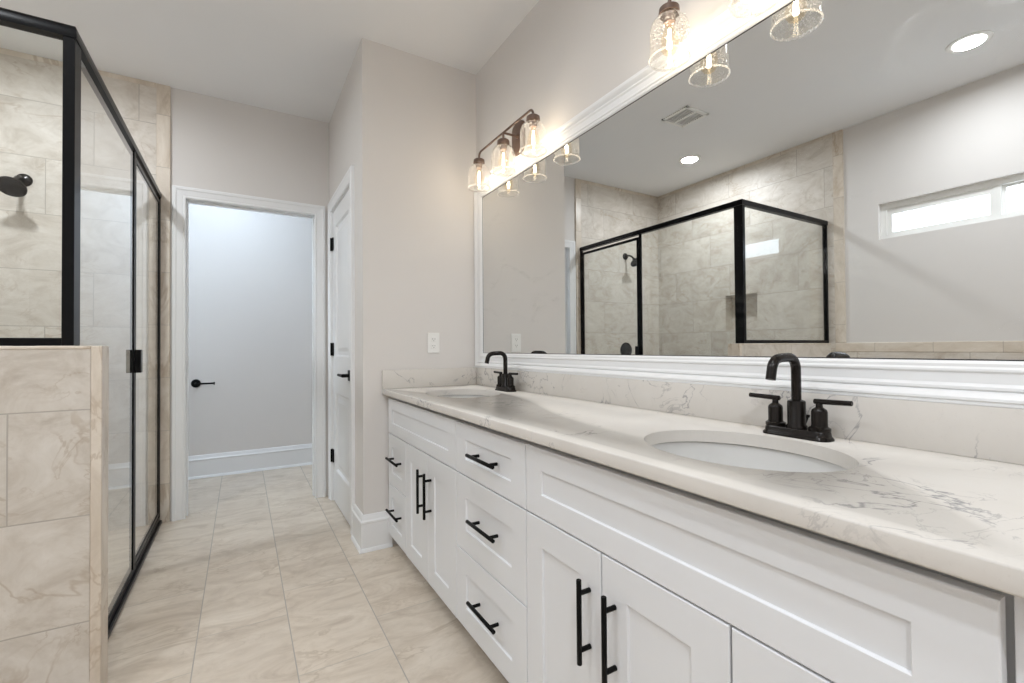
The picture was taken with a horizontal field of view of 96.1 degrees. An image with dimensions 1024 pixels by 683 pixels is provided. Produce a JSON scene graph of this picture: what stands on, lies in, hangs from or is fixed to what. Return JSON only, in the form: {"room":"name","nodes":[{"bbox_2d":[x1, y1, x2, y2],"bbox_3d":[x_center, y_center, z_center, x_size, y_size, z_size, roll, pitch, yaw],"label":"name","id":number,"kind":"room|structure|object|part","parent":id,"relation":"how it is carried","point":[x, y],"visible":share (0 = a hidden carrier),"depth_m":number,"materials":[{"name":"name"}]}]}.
{"room":"bathroom","nodes":[
{"label":"bathroom","id":0,"kind":"room"},
{"bbox_2d":[0,349,90,682],"bbox_3d":[-1.794,0.562,1.135,1.152,1.078,0.085,0,-1,-30],"label":"wall","id":1,"kind":"structure","parent":0,"point":[45,393],"depth_m":1.34,"materials":[{"name":"tile"}]},
{"bbox_2d":[0,346,90,349],"bbox_3d":[-1.798,0.019,1.141,1.152,0.010,0.091,0,-1,-30],"label":"trim","id":2,"kind":"structure","parent":1,"relation":"on","point":[1,347],"depth_m":1.34,"materials":[{"name":"tile"}]},
{"bbox_2d":[89,346,108,682],"bbox_3d":[-1.286,0.557,1.434,0.027,1.088,0.088,0,-1,-30],"label":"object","id":3,"kind":"structure","parent":1,"relation":"attached to","point":[99,374],"depth_m":1.40,"materials":[{"name":"tile"}]},
{"bbox_2d":[0,53,328,520],"bbox_3d":[-2.128,-0.244,2.986,2.757,2.743,0.132,0,-1,-30],"label":"wall","id":4,"kind":"structure","parent":0,"point":[31,91],"depth_m":2.73,"materials":[{"name":"paint"}]},
{"bbox_2d":[0,174,32,196],"bbox_3d":[-2.678,-0.858,2.479,0.122,0.162,0.200,0,-1,-30],"label":"showerhead","id":5,"kind":"object","parent":4,"relation":"attached to","point":[16,186],"visible":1,"depth_m":2.44,"materials":[{"name":"black metal"}]},
{"bbox_3d":[-2.696,-0.883,2.515,0.022,0.057,0.122,0,-1,-27],"label":"arm","id":6,"kind":"part","parent":5,"relation":"part of","materials":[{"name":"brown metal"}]},
{"bbox_2d":[0,48,155,87],"bbox_3d":[-2.692,-1.601,2.599,1.088,0.029,0.004,0,-1,-30],"label":"trim","id":7,"kind":"structure","parent":4,"relation":"attached to","point":[2,50],"depth_m":2.65,"materials":[{"name":"tile"}]},
{"bbox_2d":[156,83,170,522],"bbox_3d":[-2.185,-0.245,2.881,0.072,2.743,0.014,0,-1,-30],"label":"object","id":8,"kind":"structure","parent":4,"relation":"attached to","point":[163,92],"depth_m":2.88,"materials":[{"name":"tile"}]},
{"bbox_2d":[171,185,325,521],"bbox_3d":[-1.783,0.070,3.179,0.906,2.116,0.141,0,-1,-30],"label":"door frame","id":9,"kind":"structure","parent":4,"relation":"attached to","point":[182,196],"depth_m":2.99,"materials":[{"name":"paint"}]},
{"bbox_2d":[188,203,311,455],"bbox_3d":[-2.656,-0.228,3.907,2.740,2.743,0.100,0,-1,-30],"label":"wall","id":10,"kind":"structure","parent":0,"point":[250,272],"depth_m":4.05,"materials":[{"name":"paint"}]},
{"bbox_2d":[191,379,214,387],"bbox_3d":[-2.579,0.350,3.838,0.173,0.070,0.079,0,-1,-30],"label":"toilet paper holder","id":11,"kind":"object","parent":10,"relation":"attached to","point":[195,383],"visible":1,"depth_m":3.83,"materials":[{"name":"black metal"}]},
{"bbox_3d":[-2.565,0.350,3.841,0.146,0.024,0.069,0,-1,-30],"label":"arm","id":12,"kind":"part","parent":11,"relation":"part of","materials":[{"name":"black metal"}]},
{"bbox_2d":[188,443,311,479],"bbox_3d":[-2.606,1.047,3.841,2.520,0.192,0.026,0,-1,-30],"label":"baseboard","id":13,"kind":"structure","parent":10,"relation":"attached to","point":[245,461],"depth_m":4.01,"materials":[{"name":"paint"}]},
{"bbox_2d":[0,0,538,122],"bbox_3d":[-0.892,-1.697,1.222,3.100,0.100,6.560,0,-1,-30],"label":"ceiling","id":14,"kind":"structure","parent":0,"point":[293,57],"depth_m":2.46,"materials":[{"name":"paint"}]},
{"bbox_2d":[108,465,508,682],"bbox_3d":[-0.871,1.145,1.185,3.100,0.100,6.560,0,-1,-30],"label":"floor","id":15,"kind":"structure","parent":0,"point":[264,579],"depth_m":1.92,"materials":[{"name":"tile"}]},
{"bbox_2d":[0,7,161,638],"bbox_3d":[-2.223,0.083,1.847,1.133,2.062,1.720,0,-1,-30],"label":"shower enclosure","id":16,"kind":"object","parent":15,"relation":"on","point":[134,522],"visible":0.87,"depth_m":2.00,"materials":[{"name":"clear glass"}]},
{"bbox_3d":[-1.819,0.001,1.110,1.083,0.023,0.028,0,-1,-30],"label":"rail","id":17,"kind":"part","parent":16,"relation":"part of","materials":[{"name":"black metal"}]},
{"bbox_3d":[-1.351,-0.454,1.411,0.028,0.933,0.064,0,-1,-30],"label":"corner post","id":18,"kind":"part","parent":16,"relation":"part of","materials":[{"name":"black metal"}]},
{"bbox_3d":[-2.238,-0.928,1.855,1.115,0.040,1.720,0,-1,-30],"label":"header rail","id":19,"kind":"part","parent":16,"relation":"part of","materials":[{"name":"black metal"}]},
{"bbox_3d":[-1.581,-0.452,1.810,0.007,0.944,0.877,0,-1,-30],"label":"fixed pane","id":20,"kind":"part","parent":16,"relation":"part of","materials":[{"name":"clear glass"}]},
{"bbox_3d":[-1.581,0.547,1.811,0.007,1.053,0.845,0,-1,-30],"label":"fixed pane","id":21,"kind":"part","parent":16,"relation":"part of","materials":[{"name":"clear glass"}]},
{"bbox_3d":[-1.778,1.092,2.138,0.046,0.044,1.638,0,-1,-30],"label":"sill rail","id":22,"kind":"part","parent":16,"relation":"part of","materials":[{"name":"black metal"}]},
{"bbox_3d":[-1.796,0.094,2.201,0.038,0.110,0.044,0,-1,-30],"label":"door pull","id":23,"kind":"part","parent":16,"relation":"part of","materials":[{"name":"black metal"}]},
{"bbox_3d":[-1.996,0.093,2.516,0.007,1.916,0.720,0,-1,-30],"label":"door pane","id":24,"kind":"part","parent":16,"relation":"part of","materials":[{"name":"clear glass"}]},
{"bbox_3d":[-1.995,0.094,2.514,0.016,1.950,0.752,0,-1,-30],"label":"shower door","id":25,"kind":"part","parent":16,"relation":"part of","materials":[{"name":"clear glass"}]},
{"bbox_2d":[385,395,463,617],"bbox_3d":[-0.222,0.693,2.234,0.581,0.822,0.923,0,-1,-30],"label":"vanity cabinet","id":26,"kind":"object","parent":15,"relation":"on","point":[422,512],"visible":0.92,"depth_m":1.98,"materials":[{"name":"paint"}]},
{"bbox_3d":[-0.603,0.613,2.346,0.037,0.012,0.190,0,-1,-30],"label":"handle","id":27,"kind":"part","parent":26,"relation":"part of","materials":[{"name":"black metal"}]},
{"bbox_3d":[-0.601,0.883,2.342,0.037,0.012,0.190,0,-1,-30],"label":"handle","id":28,"kind":"part","parent":26,"relation":"part of","materials":[{"name":"black metal"}]},
{"bbox_3d":[-0.584,0.898,2.366,0.018,0.276,0.298,0,-1,-30],"label":"drawer","id":29,"kind":"part","parent":26,"relation":"part of","materials":[{"name":"paint"}]},
{"bbox_3d":[-0.586,0.625,2.370,0.018,0.262,0.298,0,-1,-30],"label":"drawer","id":30,"kind":"part","parent":26,"relation":"part of","materials":[{"name":"paint"}]},
{"bbox_3d":[-0.431,0.762,2.106,0.018,0.544,0.301,0,-1,-30],"label":"door","id":31,"kind":"part","parent":26,"relation":"part of","materials":[{"name":"paint"}]},
{"bbox_3d":[-0.398,0.649,1.997,0.037,0.190,0.012,0,-1,-30],"label":"handle","id":32,"kind":"part","parent":26,"relation":"part of","materials":[{"name":"black metal"}]},
{"bbox_3d":[-0.356,0.648,1.925,0.037,0.190,0.012,0,-1,-30],"label":"handle","id":33,"kind":"part","parent":26,"relation":"part of","materials":[{"name":"black metal"}]},
{"bbox_3d":[-0.276,0.757,1.843,0.018,0.544,0.301,0,-1,-30],"label":"door","id":34,"kind":"part","parent":26,"relation":"part of","materials":[{"name":"paint"}]},
{"bbox_2d":[456,420,535,682],"bbox_3d":[0.135,0.682,1.626,0.581,0.822,0.488,0,-1,-30],"label":"drawers","id":35,"kind":"object","parent":15,"relation":"on","point":[492,510],"visible":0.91,"depth_m":1.46,"materials":[{"name":"paint"}]},
{"bbox_3d":[-0.094,0.606,1.479,0.037,0.012,0.190,0,-1,-30],"label":"handle","id":36,"kind":"part","parent":35,"relation":"part of","materials":[{"name":"black metal"}]},
{"bbox_3d":[-0.095,0.383,1.481,0.037,0.012,0.190,0,-1,-30],"label":"handle","id":37,"kind":"part","parent":35,"relation":"part of","materials":[{"name":"black metal"}]},
{"bbox_3d":[-0.091,0.880,1.475,0.037,0.012,0.190,0,-1,-30],"label":"handle","id":38,"kind":"part","parent":35,"relation":"part of","materials":[{"name":"black metal"}]},
{"bbox_3d":[-0.076,0.613,1.503,0.018,0.267,0.484,0,-1,-30],"label":"drawer","id":39,"kind":"part","parent":35,"relation":"part of","materials":[{"name":"paint"}]},
{"bbox_3d":[-0.077,0.384,1.506,0.018,0.182,0.484,0,-1,-30],"label":"drawer","id":40,"kind":"part","parent":35,"relation":"part of","materials":[{"name":"paint"}]},
{"bbox_3d":[-0.074,0.886,1.499,0.018,0.271,0.484,0,-1,-30],"label":"drawer","id":41,"kind":"part","parent":35,"relation":"part of","materials":[{"name":"paint"}]},
{"bbox_2d":[526,443,1015,682],"bbox_3d":[0.497,0.672,1.010,0.581,0.822,0.941,0,-1,-30],"label":"vanity cabinet","id":42,"kind":"object","parent":15,"relation":"on","point":[631,578],"visible":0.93,"depth_m":0.77,"materials":[{"name":"paint"}]},
{"bbox_3d":[0.128,0.745,1.156,0.018,0.544,0.308,0,-1,-30],"label":"door","id":43,"kind":"part","parent":42,"relation":"part of","materials":[{"name":"paint"}]},
{"bbox_3d":[0.162,0.633,1.043,0.037,0.190,0.012,0,-1,-30],"label":"handle","id":44,"kind":"part","parent":42,"relation":"part of","materials":[{"name":"black metal"}]},
{"bbox_3d":[0.204,0.631,0.972,0.037,0.190,0.012,0,-1,-30],"label":"handle","id":45,"kind":"part","parent":42,"relation":"part of","materials":[{"name":"black metal"}]},
{"bbox_3d":[0.286,0.741,0.886,0.018,0.544,0.309,0,-1,-30],"label":"door","id":46,"kind":"part","parent":42,"relation":"part of","materials":[{"name":"paint"}]},
{"bbox_2d":[382,384,1023,598],"bbox_3d":[0.174,0.253,1.567,0.577,0.030,2.492,0,-1,-30],"label":"countertop","id":47,"kind":"structure","parent":42,"relation":"on","point":[962,517],"depth_m":0.77,"materials":[{"name":"stone"}]},
{"bbox_2d":[382,367,475,388],"bbox_3d":[-0.461,0.206,2.628,0.557,0.101,0.020,0,-1,-30],"label":"side splash","id":48,"kind":"object","parent":47,"relation":"on","point":[407,378],"visible":0.99,"depth_m":2.61,"materials":[{"name":"stone"}]},
{"bbox_2d":[440,395,487,396],"bbox_3d":[-0.236,0.367,2.233,0.377,0.170,0.468,0,-1,-30],"label":"sink","id":49,"kind":"object","parent":47,"relation":"in","point":[445,395],"visible":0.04,"depth_m":2.44,"materials":[{"name":"white ceramic"}]},
{"bbox_2d":[485,351,517,391],"bbox_3d":[-0.034,0.149,2.330,0.172,0.202,0.174,-1,-1,14],"label":"faucet","id":50,"kind":"object","parent":47,"relation":"on","point":[505,381],"visible":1,"depth_m":2.31,"materials":[{"name":"black metal"}]},
{"bbox_3d":[-0.074,0.139,2.307,0.139,0.182,0.045,0,-1,-30],"label":"spout","id":51,"kind":"part","parent":50,"relation":"part of","materials":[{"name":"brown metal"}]},
{"bbox_3d":[-0.059,0.197,2.374,0.045,0.068,0.045,0,-1,-30],"label":"handle","id":52,"kind":"part","parent":50,"relation":"part of","materials":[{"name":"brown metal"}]},
{"bbox_3d":[-0.033,0.239,2.329,0.056,0.021,0.154,0,-1,-30],"label":"plate","id":53,"kind":"part","parent":50,"relation":"part of","materials":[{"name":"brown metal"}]},
{"bbox_3d":[-0.007,0.196,2.286,0.045,0.068,0.045,0,-1,-30],"label":"handle","id":54,"kind":"part","parent":50,"relation":"part of","materials":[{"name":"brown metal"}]},
{"bbox_2d":[651,442,846,471],"bbox_3d":[0.491,0.346,0.996,0.377,0.170,0.468,0,-1,-30],"label":"sink","id":55,"kind":"object","parent":47,"relation":"in","point":[737,455],"visible":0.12,"depth_m":1.15,"materials":[{"name":"white ceramic"}]},
{"bbox_2d":[749,353,852,442],"bbox_3d":[0.685,0.128,1.108,0.172,0.202,0.174,-1,-1,14],"label":"faucet","id":56,"kind":"object","parent":47,"relation":"on","point":[796,427],"visible":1,"depth_m":1.09,"materials":[{"name":"black metal"}]},
{"bbox_3d":[0.645,0.140,1.176,0.012,0.014,0.078,0,-1,-30],"label":"lever","id":57,"kind":"part","parent":56,"relation":"part of","materials":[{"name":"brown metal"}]},
{"bbox_3d":[0.660,0.176,1.151,0.045,0.068,0.045,0,-1,-30],"label":"handle","id":58,"kind":"part","parent":56,"relation":"part of","materials":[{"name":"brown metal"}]},
{"bbox_3d":[0.644,0.118,1.084,0.139,0.182,0.045,0,-1,-30],"label":"spout","id":59,"kind":"part","parent":56,"relation":"part of","materials":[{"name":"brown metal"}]},
{"bbox_3d":[0.686,0.218,1.107,0.056,0.021,0.154,0,-1,-30],"label":"plate","id":60,"kind":"part","parent":56,"relation":"part of","materials":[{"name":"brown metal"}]},
{"bbox_3d":[0.711,0.175,1.064,0.045,0.068,0.045,0,-1,-30],"label":"handle","id":61,"kind":"part","parent":56,"relation":"part of","materials":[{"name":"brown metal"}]},
{"bbox_3d":[0.725,0.138,1.040,0.012,0.014,0.078,0,-1,-30],"label":"lever","id":62,"kind":"part","parent":56,"relation":"part of","materials":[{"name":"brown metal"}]},
{"bbox_3d":[0.444,0.595,0.619,0.018,0.262,0.308,0,-1,-30],"label":"drawer","id":63,"kind":"part","parent":42,"relation":"part of","materials":[{"name":"paint"}]},
{"bbox_2d":[1014,596,1023,682],"bbox_3d":[0.796,0.664,0.558,0.525,0.822,0.135,0,-1,-30],"label":"filler panel","id":64,"kind":"object","parent":15,"relation":"on","point":[1018,602],"visible":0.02,"depth_m":0.48,"materials":[{"name":"paint"}]},
{"bbox_2d":[329,49,358,507],"bbox_3d":[-1.030,-0.252,3.000,0.150,2.743,0.980,0,-1,-30],"label":"wall","id":65,"kind":"structure","parent":0,"point":[343,124],"depth_m":2.71,"materials":[{"name":"paint"}]},
{"bbox_2d":[330,190,349,524],"bbox_3d":[-1.114,0.095,2.981,0.091,2.031,0.668,0,-1,-30],"label":"door","id":66,"kind":"structure","parent":65,"relation":"in","point":[340,241],"depth_m":3.01,"materials":[{"name":"paint"}]},
{"bbox_3d":[-1.016,0.205,2.780,0.056,0.064,0.157,0,-1,-30],"label":"handle","id":67,"kind":"part","parent":66,"relation":"part of","materials":[{"name":"black metal"}]},
{"bbox_2d":[328,165,354,535],"bbox_3d":[-1.071,0.058,3.000,0.120,2.124,0.822,0,-1,-30],"label":"door frame","id":68,"kind":"structure","parent":65,"relation":"attached to","point":[347,181],"depth_m":2.69,"materials":[{"name":"paint"}]},
{"bbox_2d":[351,504,392,553],"bbox_3d":[-0.779,1.016,2.544,0.174,0.192,0.230,0,-1,-30],"label":"baseboard","id":69,"kind":"structure","parent":65,"relation":"attached to","point":[370,531],"depth_m":2.46,"materials":[{"name":"paint"}]},
{"bbox_2d":[358,38,475,544],"bbox_3d":[-0.486,-0.260,2.693,0.778,2.743,0.100,0,-1,-30],"label":"wall","id":70,"kind":"structure","parent":0,"point":[417,114],"depth_m":2.59,"materials":[{"name":"paint"}]},
{"bbox_2d":[427,333,438,352],"bbox_3d":[-0.451,0.008,2.646,0.072,0.116,0.009,0,-1,-30],"label":"wall outlet","id":71,"kind":"object","parent":70,"relation":"attached to","point":[433,338],"visible":1,"depth_m":2.64,"materials":[{"name":"white plastic"}]},
{"bbox_2d":[476,0,739,184],"bbox_3d":[0.874,-0.291,1.049,0.100,2.743,4.314,0,-1,-30],"label":"wall","id":72,"kind":"structure","parent":0,"point":[564,56],"depth_m":2.03,"materials":[{"name":"paint"}]},
{"bbox_2d":[468,109,547,189],"bbox_3d":[-0.028,-0.989,2.323,0.163,0.278,0.677,0,-1,-30],"label":"sconce","id":73,"kind":"object","parent":72,"relation":"attached to","point":[518,131],"visible":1,"depth_m":2.32,"materials":[{"name":"brown metal"}]},
{"bbox_3d":[-0.182,-0.922,2.550,0.127,0.149,0.127,0,-1,-30],"label":"lamp shade","id":74,"kind":"part","parent":73,"relation":"part of","materials":[{"name":"clear glass"}]},
{"bbox_3d":[-0.043,-0.926,2.313,0.127,0.149,0.127,0,-1,-30],"label":"lamp shade","id":75,"kind":"part","parent":73,"relation":"part of","materials":[{"name":"clear glass"}]},
{"bbox_3d":[-0.044,-1.036,2.315,0.011,0.040,0.560,0,-1,-30],"label":"rod","id":76,"kind":"part","parent":73,"relation":"part of","materials":[{"name":"brown metal"}]},
{"bbox_3d":[-0.006,-1.051,2.337,0.088,0.024,0.024,0,-1,-30],"label":"arm","id":77,"kind":"part","parent":73,"relation":"part of","materials":[{"name":"brown metal"}]},
{"bbox_3d":[0.031,-1.046,2.368,0.016,0.164,0.116,0,-1,-30],"label":"plate","id":78,"kind":"part","parent":73,"relation":"part of","materials":[{"name":"brown metal"}]},
{"bbox_3d":[0.096,-0.930,2.077,0.127,0.149,0.127,0,-1,-30],"label":"lamp shade","id":79,"kind":"part","parent":73,"relation":"part of","materials":[{"name":"clear glass"}]},
{"bbox_2d":[648,0,780,69],"bbox_3d":[0.639,-1.009,1.189,0.163,0.278,0.677,0,-1,-30],"label":"sconce","id":80,"kind":"object","parent":72,"relation":"attached to","point":[669,11],"visible":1,"depth_m":1.40,"materials":[{"name":"brown metal"}]},
{"bbox_3d":[0.485,-0.942,1.415,0.127,0.149,0.127,0,-1,-30],"label":"lamp shade","id":81,"kind":"part","parent":80,"relation":"part of","materials":[{"name":"clear glass"}]},
{"bbox_2d":[474,0,1023,408],"bbox_3d":[0.408,-0.410,1.717,0.022,1.093,2.486,0,-1,-30],"label":"wall mirror","id":82,"kind":"object","parent":72,"relation":"attached to","point":[837,186],"visible":0.99,"depth_m":1.20,"materials":[{"name":"mirror"}]},
{"bbox_2d":[476,367,1023,464],"bbox_3d":[0.415,0.188,1.709,0.020,0.101,2.491,0,-1,-30],"label":"backsplash","id":83,"kind":"structure","parent":72,"relation":"attached to","point":[973,431],"depth_m":1.07,"materials":[{"name":"stone"}]}
]}

